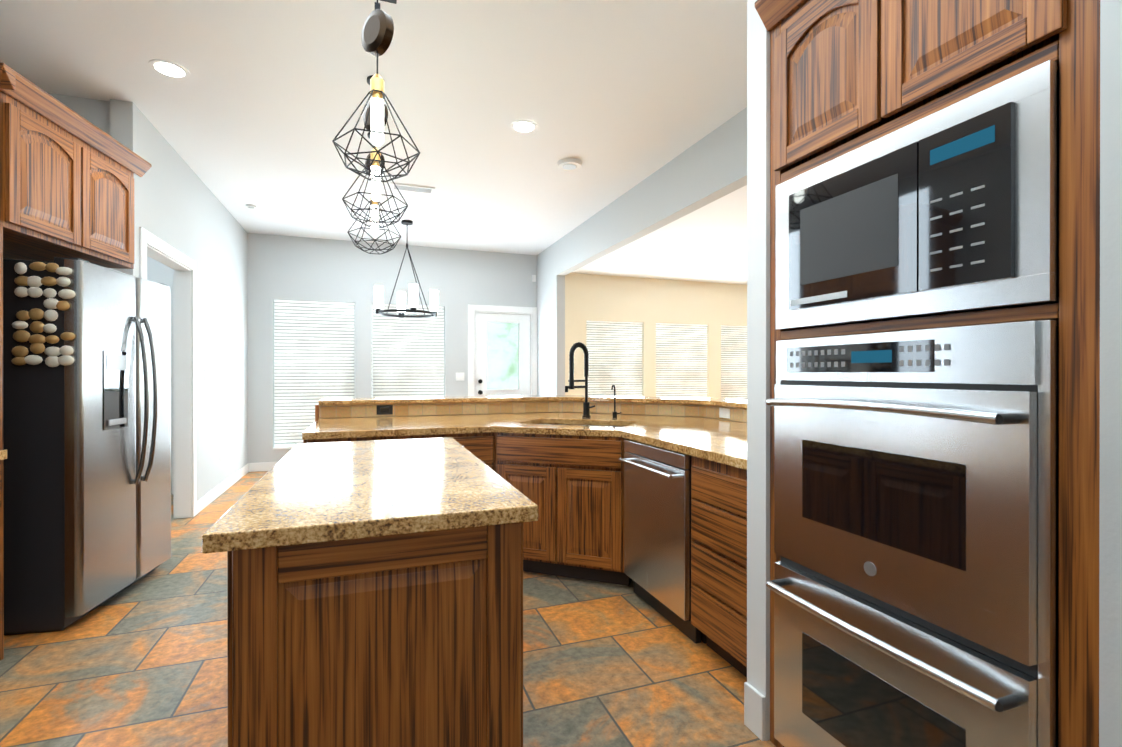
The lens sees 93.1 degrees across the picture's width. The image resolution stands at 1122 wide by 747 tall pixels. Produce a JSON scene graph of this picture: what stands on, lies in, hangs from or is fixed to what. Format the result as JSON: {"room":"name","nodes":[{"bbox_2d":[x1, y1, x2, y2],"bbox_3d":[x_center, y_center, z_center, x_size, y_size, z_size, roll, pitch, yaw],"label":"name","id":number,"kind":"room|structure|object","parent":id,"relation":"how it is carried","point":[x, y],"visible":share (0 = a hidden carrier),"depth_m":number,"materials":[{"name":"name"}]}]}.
{"room":"kitchen","nodes":[
{"label":"kitchen","id":0,"kind":"room"},
{"bbox_2d":[48,93,247,499],"bbox_3d":[-3.730,-0.262,4.922,0.800,3.000,3.420,0,0,-20],"label":"wall","id":1,"kind":"structure","parent":0,"point":[179,205],"depth_m":4.96,"materials":[{"name":"grey paint"}]},
{"bbox_2d":[139,227,196,518],"bbox_3d":[-3.067,0.129,4.082,0.148,2.220,1.190,0,0,-20],"label":"trim","id":2,"kind":"structure","parent":1,"relation":"attached to","point":[184,420],"depth_m":4.54,"materials":[{"name":"white wood"}]},
{"bbox_2d":[197,463,249,513],"bbox_3d":[-3.556,1.182,5.650,0.017,0.110,2.090,0,0,-20],"label":"baseboard","id":3,"kind":"structure","parent":1,"relation":"attached to","point":[204,501],"depth_m":5.44,"materials":[{"name":"white wood"}]},
{"bbox_2d":[147,256,172,494],"bbox_3d":[-4.802,-0.262,5.186,2.399,3.000,0.100,0,0,-20],"label":"wall","id":4,"kind":"structure","parent":0,"point":[158,272],"depth_m":5.41,"materials":[{"name":"white paint"}]},
{"bbox_2d":[0,0,746,284],"bbox_3d":[0.823,-1.812,5.022,13.200,0.100,12.800,0,0,-20],"label":"ceiling","id":5,"kind":"structure","parent":0,"point":[263,101],"depth_m":3.41,"materials":[{"name":"white paint"}]},
{"bbox_2d":[148,59,189,78],"bbox_3d":[-2.259,-1.755,3.068,0.196,0.007,0.196,0,0,-20],"label":"recessed light","id":6,"kind":"object","parent":5,"relation":"in","point":[170,69],"visible":1,"depth_m":3.06,"materials":[{"name":"white"}]},
{"bbox_2d":[245,204,255,208],"bbox_3d":[-3.255,-1.752,5.579,0.100,0.022,0.100,0,0,-20],"label":"smoke detector","id":7,"kind":"object","parent":5,"relation":"attached to","point":[250,206],"visible":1,"depth_m":5.55,"materials":[{"name":"white plastic"}]},
{"bbox_2d":[335,214,352,219],"bbox_3d":[-2.441,-1.760,5.977,0.196,0.007,0.196,0,0,-20],"label":"recessed light","id":8,"kind":"object","parent":5,"relation":"in","point":[344,216],"visible":0.88,"depth_m":5.95,"materials":[{"name":"white"}]},
{"bbox_2d":[347,132,400,254],"bbox_3d":[-1.373,-1.327,3.917,0.376,0.866,0.327,0,0,-20],"label":"pendant light","id":9,"kind":"object","parent":5,"relation":"hanging from","point":[375,217],"visible":0.69,"depth_m":3.90,"materials":[{"name":"black metal"}]},
{"bbox_2d":[342,75,407,227],"bbox_3d":[-1.110,-1.325,3.183,0.376,0.866,0.327,0,0,-20],"label":"pendant light","id":10,"kind":"object","parent":5,"relation":"hanging from","point":[375,193],"visible":0.75,"depth_m":3.16,"materials":[{"name":"black metal"}]},
{"bbox_2d":[332,0,419,181],"bbox_3d":[-0.830,-1.324,2.401,0.376,0.866,0.327,0,0,-20],"label":"pendant light","id":11,"kind":"object","parent":5,"relation":"hanging from","point":[377,33],"visible":1,"depth_m":2.38,"materials":[{"name":"black metal"}]},
{"bbox_2d":[374,220,437,317],"bbox_3d":[-1.784,-1.219,6.160,0.719,1.090,0.719,0,0,-20],"label":"chandelier","id":12,"kind":"object","parent":5,"relation":"hanging from","point":[401,309],"visible":1,"depth_m":6.09,"materials":[{"name":"black metal"}]},
{"bbox_2d":[391,183,434,193],"bbox_3d":[-1.405,-1.754,5.042,0.400,0.016,0.150,0,0,-20],"label":"ceiling vent","id":13,"kind":"object","parent":5,"relation":"in","point":[415,188],"visible":0.96,"depth_m":5.02,"materials":[{"name":"white metal"}]},
{"bbox_2d":[510,120,537,132],"bbox_3d":[-0.263,-1.756,3.783,0.196,0.007,0.196,0,0,-20],"label":"recessed light","id":14,"kind":"object","parent":5,"relation":"in","point":[523,126],"visible":1,"depth_m":3.77,"materials":[{"name":"white"}]},
{"bbox_2d":[557,158,581,170],"bbox_3d":[0.073,-1.744,4.446,0.210,0.034,0.210,0,0,-20],"label":"smoke detector","id":15,"kind":"object","parent":5,"relation":"attached to","point":[569,164],"visible":1,"depth_m":4.40,"materials":[{"name":"white plastic"}]},
{"bbox_2d":[0,471,775,746],"bbox_3d":[0.823,1.263,5.027,13.200,0.050,12.800,0,0,-20],"label":"floor","id":16,"kind":"structure","parent":0,"point":[143,662],"depth_m":2.22,"materials":[{"name":"tile"}]},
{"bbox_2d":[0,458,6,635],"bbox_3d":[-2.648,0.805,1.950,0.623,0.874,0.572,0,0,-11],"label":"base cabinet","id":17,"kind":"object","parent":16,"relation":"on","point":[4,458],"depth_m":2.27,"materials":[{"name":"brown wood"}]},
{"bbox_2d":[0,450,6,459],"bbox_3d":[-2.315,0.350,0.253,0.654,0.040,4.023,0,0,-11],"label":"countertop","id":18,"kind":"structure","parent":17,"relation":"on","point":[3,453],"depth_m":2.27,"materials":[{"name":"beige stone"}]},
{"bbox_2d":[0,63,151,660],"bbox_3d":[-2.788,-0.033,2.716,0.684,2.550,1.112,0,0,-11],"label":"tall cabinet","id":19,"kind":"object","parent":16,"relation":"on","point":[66,182],"visible":0.96,"depth_m":2.62,"materials":[{"name":"brown wood"}]},
{"bbox_2d":[3,257,170,634],"bbox_3d":[-2.727,0.340,2.902,0.827,1.802,0.870,0,0,-11],"label":"refrigerator","id":20,"kind":"object","parent":16,"relation":"on","point":[87,436],"visible":1,"depth_m":2.57,"materials":[{"name":"grey metal"}]},
{"bbox_2d":[227,525,522,746],"bbox_3d":[-0.641,0.807,1.907,0.670,0.874,1.449,0,0,-20],"label":"kitchen island","id":21,"kind":"object","parent":16,"relation":"on","point":[374,593],"depth_m":1.22,"materials":[{"name":"brown wood"}]},
{"bbox_2d":[202,437,537,553],"bbox_3d":[-0.646,0.391,1.907,0.720,0.126,1.490,0,0,-20],"label":"island countertop","id":22,"kind":"structure","parent":21,"relation":"on","point":[323,493],"depth_m":1.40,"materials":[{"name":"beige stone"}]},
{"bbox_2d":[303,433,482,461],"bbox_3d":[-0.978,0.804,3.405,1.117,0.874,0.667,0,0,-20],"label":"base cabinet","id":23,"kind":"object","parent":16,"relation":"on","point":[473,442],"depth_m":3.23,"materials":[{"name":"brown wood"}]},
{"bbox_2d":[483,423,631,585],"bbox_3d":[0.039,0.804,3.427,1.066,0.874,0.958,0,0,-20],"label":"base cabinet","id":24,"kind":"object","parent":16,"relation":"on","point":[571,487],"depth_m":3.14,"materials":[{"name":"brown wood"}]},
{"bbox_2d":[618,439,700,643],"bbox_3d":[0.720,0.806,2.801,0.666,0.870,0.612,0,0,-20],"label":"dishwasher","id":25,"kind":"object","parent":16,"relation":"on","point":[657,525],"visible":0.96,"depth_m":2.63,"materials":[{"name":"grey metal"}]},
{"bbox_2d":[691,456,746,676],"bbox_3d":[0.952,0.806,2.277,0.624,0.874,0.520,0,0,-20],"label":"base cabinet","id":26,"kind":"object","parent":16,"relation":"on","point":[718,490],"depth_m":2.19,"materials":[{"name":"brown wood"}]},
{"bbox_2d":[302,395,746,469],"bbox_3d":[0.051,0.281,3.243,2.995,0.170,2.955,0,0,-20],"label":"countertop","id":27,"kind":"structure","parent":26,"relation":"on","point":[694,432],"depth_m":3.73,"materials":[{"name":"beige stone"}]},
{"bbox_2d":[565,342,594,416],"bbox_3d":[0.123,0.048,3.895,0.235,0.553,0.119,0,0,-20],"label":"faucet","id":28,"kind":"object","parent":27,"relation":"on","point":[586,404],"visible":1,"depth_m":3.92,"materials":[{"name":"black metal"}]},
{"bbox_2d":[551,424,623,426],"bbox_3d":[0.117,0.465,3.557,0.730,0.198,0.430,0,0,20],"label":"sink","id":29,"kind":"object","parent":27,"relation":"in","point":[587,425],"visible":0.02,"depth_m":3.75,"materials":[{"name":"silver metal"}]},
{"bbox_2d":[611,384,621,417],"bbox_3d":[0.394,0.201,3.857,0.098,0.246,0.084,0,0,-20],"label":"faucet","id":30,"kind":"object","parent":27,"relation":"on","point":[614,414],"visible":1,"depth_m":3.88,"materials":[{"name":"black metal"}]},
{"bbox_2d":[719,407,729,418],"bbox_3d":[1.140,0.275,3.705,0.008,0.070,0.115,0,0,-20],"label":"outlet","id":31,"kind":"object","parent":27,"relation":"attached to","point":[724,412],"visible":1,"depth_m":3.70,"materials":[{"name":"white plastic"}]},
{"bbox_2d":[755,0,1099,746],"bbox_3d":[1.113,0.004,1.483,0.685,2.480,0.865,0,0,-20],"label":"tall cabinet","id":32,"kind":"object","parent":16,"relation":"on","point":[847,76],"visible":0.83,"depth_m":1.15,"materials":[{"name":"brown wood"}]},
{"bbox_2d":[766,320,1058,746],"bbox_3d":[1.060,0.537,1.473,0.712,1.285,0.746,0,0,-20],"label":"wall oven","id":33,"kind":"object","parent":32,"relation":"in","point":[913,585],"visible":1,"depth_m":1.26,"materials":[{"name":"grey metal"}]},
{"bbox_2d":[776,60,1058,329],"bbox_3d":[1.044,-0.378,1.465,0.486,0.470,0.746,0,0,-20],"label":"microwave","id":34,"kind":"object","parent":32,"relation":"in","point":[952,209],"visible":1,"depth_m":1.24,"materials":[{"name":"grey metal"}]},
{"bbox_2d":[248,233,536,462],"bbox_3d":[-2.188,-0.266,7.377,4.060,3.000,0.160,0,0,-20],"label":"wall","id":35,"kind":"structure","parent":0,"point":[282,267],"depth_m":7.12,"materials":[{"name":"grey paint"}]},
{"bbox_2d":[250,462,277,471],"bbox_3d":[-2.629,1.179,7.128,2.760,0.110,0.013,0,0,-20],"label":"baseboard","id":36,"kind":"structure","parent":35,"relation":"attached to","point":[264,466],"depth_m":6.71,"materials":[{"name":"white wood"}]},
{"bbox_2d":[273,304,354,448],"bbox_3d":[-3.228,0.010,6.988,0.976,1.906,0.170,0,0,-20],"label":"window","id":37,"kind":"structure","parent":35,"relation":"in","point":[284,447],"depth_m":6.85,"materials":[{"name":"white"}]},
{"bbox_2d":[274,300,353,446],"bbox_3d":[-3.220,-0.004,6.967,0.956,1.877,0.045,0,0,-20],"label":"window blinds","id":38,"kind":"object","parent":37,"relation":"attached to","point":[314,352],"visible":0.85,"depth_m":6.93,"materials":[{"name":"white plastic"}]},
{"bbox_2d":[372,304,372,397],"bbox_3d":[-2.112,0.009,7.388,0.966,1.906,0.170,0,0,-20],"label":"window","id":39,"kind":"structure","parent":35,"relation":"in","point":[372,350],"depth_m":7.25,"materials":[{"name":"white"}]},
{"bbox_2d":[373,304,443,397],"bbox_3d":[-2.105,-0.004,7.367,0.946,1.877,0.045,0,0,-20],"label":"window blinds","id":40,"kind":"object","parent":35,"relation":"attached to","point":[408,357],"visible":0.58,"depth_m":7.36,"materials":[{"name":"white plastic"}]},
{"bbox_2d":[456,373,463,380],"bbox_3d":[-1.435,0.044,7.557,0.120,0.115,0.008,0,0,-20],"label":"light switch","id":41,"kind":"object","parent":35,"relation":"attached to","point":[459,376],"visible":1,"depth_m":7.55,"materials":[{"name":"white plastic"}]},
{"bbox_2d":[475,313,529,395],"bbox_3d":[-0.841,0.174,7.784,0.822,2.094,0.133,0,0,-20],"label":"back door","id":42,"kind":"structure","parent":35,"relation":"in","point":[484,320],"depth_m":7.81,"materials":[{"name":"white wood"}]},
{"bbox_2d":[468,304,536,395],"bbox_3d":[-0.873,0.123,7.841,1.030,2.220,0.174,0,0,-20],"label":"door frame","id":43,"kind":"structure","parent":35,"relation":"attached to","point":[492,309],"depth_m":7.76,"materials":[{"name":"white wood"}]},
{"bbox_2d":[319,412,743,426],"bbox_3d":[-0.001,0.734,3.130,2.810,1.014,2.775,0,0,-20],"label":"wall","id":44,"kind":"structure","parent":0,"point":[545,412],"depth_m":4.12,"materials":[{"name":"beige tile"}]},
{"bbox_2d":[377,405,392,414],"bbox_3d":[-1.322,0.273,3.984,0.115,0.070,0.008,0,0,-20],"label":"outlet","id":45,"kind":"object","parent":44,"relation":"attached to","point":[384,409],"visible":1,"depth_m":3.98,"materials":[{"name":"black plastic"}]},
{"bbox_2d":[537,107,746,394],"bbox_3d":[0.714,-0.262,5.119,0.120,3.000,6.050,0,0,-20],"label":"wall","id":46,"kind":"structure","parent":0,"point":[708,168],"depth_m":5.02,"materials":[{"name":"grey paint"}]},
{"bbox_2d":[565,273,746,397],"bbox_3d":[2.243,-0.271,10.187,6.180,3.000,0.160,0,0,-20],"label":"wall","id":47,"kind":"structure","parent":0,"point":[649,303],"depth_m":9.89,"materials":[{"name":"beige paint"}]},
{"bbox_2d":[586,320,642,396],"bbox_3d":[0.981,-0.008,9.695,1.126,1.877,0.045,0,0,-20],"label":"window blinds","id":48,"kind":"object","parent":47,"relation":"attached to","point":[614,348],"visible":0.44,"depth_m":9.69,"materials":[{"name":"white plastic"}]},
{"bbox_2d":[656,323,707,397],"bbox_3d":[2.308,-0.009,10.171,1.146,1.877,0.045,0,0,-20],"label":"window blinds","id":49,"kind":"object","parent":47,"relation":"attached to","point":[681,360],"visible":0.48,"depth_m":10.16,"materials":[{"name":"white plastic"}]},
{"bbox_2d":[721,325,746,399],"bbox_3d":[3.663,-0.010,10.657,1.126,1.877,0.045,0,0,-20],"label":"window blinds","id":50,"kind":"object","parent":47,"relation":"attached to","point":[733,362],"visible":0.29,"depth_m":10.57,"materials":[{"name":"white plastic"}]},
{"bbox_2d":[747,0,1121,746],"bbox_3d":[1.783,-0.255,0.535,1.202,3.000,3.300,0,0,-20],"label":"wall","id":51,"kind":"structure","parent":0,"point":[759,388],"depth_m":0.97,"materials":[{"name":"grey paint"}]},
{"label":"outside","id":52,"kind":"structure","parent":0,"visible":0},
{"bbox_2d":[282,323,517,440],"bbox_3d":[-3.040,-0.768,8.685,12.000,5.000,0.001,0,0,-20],"label":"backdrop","id":53,"kind":"structure","parent":52,"point":[511,345],"depth_m":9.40,"materials":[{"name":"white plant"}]}
]}

